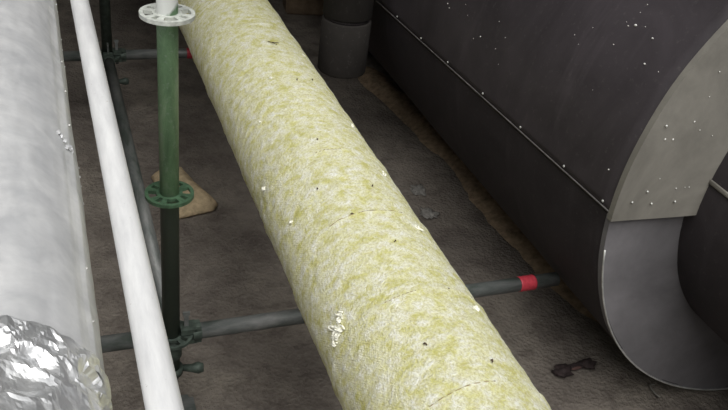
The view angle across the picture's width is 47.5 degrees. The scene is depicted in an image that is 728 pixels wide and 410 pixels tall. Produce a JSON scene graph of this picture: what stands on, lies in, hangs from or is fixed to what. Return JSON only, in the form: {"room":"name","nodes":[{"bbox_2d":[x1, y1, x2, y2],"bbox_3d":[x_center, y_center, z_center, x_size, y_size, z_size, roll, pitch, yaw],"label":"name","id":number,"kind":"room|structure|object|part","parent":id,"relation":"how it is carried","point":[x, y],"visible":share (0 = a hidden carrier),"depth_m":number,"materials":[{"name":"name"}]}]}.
{"room":"industrial plant room","nodes":[
{"label":"industrial plant room","id":0,"kind":"room"},
{"bbox_2d":[56,0,727,409],"bbox_3d":[-0.038,0.361,3.143,8.000,0.054,9.500,-5,35,-20],"label":"floor","id":1,"kind":"structure","parent":0,"point":[230,267],"depth_m":3.39,"materials":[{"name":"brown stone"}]},
{"bbox_2d":[99,0,128,84],"bbox_3d":[-1.134,-1.419,3.519,0.188,2.350,0.150,-5,35,-20],"label":"scaffolding pole","id":2,"kind":"object","parent":1,"relation":"on","point":[104,5],"visible":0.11,"depth_m":3.88,"materials":[{"name":"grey metal"}]},
{"bbox_2d":[63,40,101,61],"bbox_3d":[-1.946,-0.664,3.698,1.482,0.124,0.056,-5,35,-20],"label":"scaffold ledger","id":3,"kind":"object","parent":2,"relation":"attached to","point":[68,56],"visible":0.04,"depth_m":3.90,"materials":[{"name":"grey metal"}]},
{"bbox_2d":[112,39,192,63],"bbox_3d":[-0.790,-0.773,4.117,0.888,0.124,0.056,-5,35,-20],"label":"scaffold ledger","id":4,"kind":"object","parent":2,"relation":"attached to","point":[138,54],"visible":0.41,"depth_m":4.00,"materials":[{"name":"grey metal"}]},
{"bbox_2d":[139,0,203,409],"bbox_3d":[-0.463,-0.324,1.951,0.188,2.350,0.150,-5,35,-20],"label":"scaffolding pole","id":5,"kind":"object","parent":1,"relation":"on","point":[167,15],"visible":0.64,"depth_m":2.09,"materials":[{"name":"green metal"}]},
{"bbox_2d":[100,332,133,352],"bbox_3d":[-1.275,0.430,2.130,1.483,0.124,0.056,-5,35,-20],"label":"scaffold ledger","id":6,"kind":"object","parent":5,"relation":"attached to","point":[120,341],"visible":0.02,"depth_m":2.33,"materials":[{"name":"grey metal"}]},
{"bbox_2d":[103,43,161,311],"bbox_3d":[-0.893,-0.184,3.174,0.056,0.124,1.977,-5,35,-20],"label":"scaffold ledger","id":7,"kind":"object","parent":5,"relation":"attached to","point":[147,225],"visible":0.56,"depth_m":3.08,"materials":[{"name":"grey metal"}]},
{"bbox_3d":[-0.598,0.656,2.577,0.150,0.008,0.150,-5,35,-20],"label":"plate","id":8,"kind":"part","parent":5,"relation":"part of","materials":[{"name":"green metal"}]},
{"bbox_2d":[180,272,559,343],"bbox_3d":[0.065,0.300,2.621,1.284,0.124,0.056,-6,35,-20],"label":"scaffold ledger","id":9,"kind":"object","parent":5,"relation":"attached to","point":[199,330],"visible":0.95,"depth_m":2.49,"materials":[{"name":"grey metal"}]},
{"bbox_2d":[151,167,217,218],"bbox_3d":[-0.815,-0.081,3.622,0.204,0.081,0.406,-18,41,-35],"label":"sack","id":10,"kind":"object","parent":1,"relation":"on","point":[202,202],"visible":0.45,"depth_m":3.54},
{"bbox_2d":[283,0,323,15],"bbox_3d":[-0.379,-1.458,5.734,0.340,0.220,0.220,0,33,-13],"label":"block","id":11,"kind":"object","parent":1,"relation":"on","point":[299,7],"visible":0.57,"depth_m":5.67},
{"bbox_2d":[410,184,425,195],"bbox_3d":[0.258,-0.069,3.902,0.079,0.012,0.114,-5,35,-20],"label":"plaster splat","id":12,"kind":"object","parent":1,"relation":"on","point":[419,189],"visible":1,"depth_m":3.90,"materials":[{"name":"grey paint"}]},
{"bbox_2d":[419,207,439,218],"bbox_3d":[0.298,0.037,3.744,0.094,0.012,0.103,6,32,-3],"label":"plaster splat","id":13,"kind":"object","parent":1,"relation":"on","point":[427,213],"visible":1,"depth_m":3.74,"materials":[{"name":"grey paint"}]},
{"bbox_2d":[368,0,727,389],"bbox_3d":[1.424,-0.205,2.728,1.758,1.751,6.500,-5,35,-20],"label":"duct","id":14,"kind":"object","parent":1,"relation":"on","point":[599,128],"visible":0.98,"depth_m":2.47,"materials":[{"name":"metal"}]},
{"bbox_2d":[551,357,596,377],"bbox_3d":[0.757,0.584,2.970,0.191,0.038,0.076,-5,35,-20],"label":"scrap","id":15,"kind":"object","parent":1,"relation":"on","point":[563,370],"visible":1,"depth_m":2.96,"materials":[{"name":"brown fabric"}]},
{"bbox_2d":[650,383,660,397],"bbox_3d":[1.022,0.652,2.911,0.024,0.012,0.070,4,32,-5],"label":"wire","id":16,"kind":"object","parent":1,"relation":"on","point":[651,384],"visible":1,"depth_m":2.90,"materials":[{"name":"grey metal"}]},
{"bbox_3d":[-0.441,-4.076,3.106,8.400,0.200,4.900,-5,35,-20],"label":"ceiling","id":17,"kind":"structure","parent":0,"visible":0},
{"bbox_2d":[317,0,373,78],"bbox_3d":[0.076,-1.888,2.850,0.214,3.070,0.214,-5,35,-20],"label":"vertical pipe","id":18,"kind":"object","parent":17,"relation":"hanging from","point":[345,24],"visible":1,"depth_m":3.50,"materials":[{"name":"grey metal"}]},
{"bbox_3d":[-1.444,-3.712,5.967,8.000,3.700,0.200,-5,35,-20],"label":"wall","id":19,"kind":"structure","parent":0,"visible":0},
{"bbox_2d":[0,0,112,409],"bbox_3d":[-1.244,-0.917,2.834,0.346,0.330,7.801,-5,35,-20],"label":"pipe","id":20,"kind":"object","parent":19,"relation":"attached to","point":[51,357],"visible":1,"depth_m":1.27,"materials":[{"name":"metal"}]},
{"bbox_2d":[70,0,183,409],"bbox_3d":[-1.079,-1.044,2.945,0.048,0.048,7.600,-6,35,-20],"label":"tube","id":21,"kind":"object","parent":19,"relation":"attached to","point":[156,370],"visible":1,"depth_m":1.34,"materials":[{"name":"paint"}]},
{"bbox_2d":[178,0,550,409],"bbox_3d":[-0.505,-0.654,3.366,0.401,0.403,7.750,-5,35,-20],"label":"insulated pipe","id":22,"kind":"object","parent":19,"relation":"attached to","point":[391,323],"visible":0.97,"depth_m":2.04,"materials":[{"name":"fabric"}]}
]}

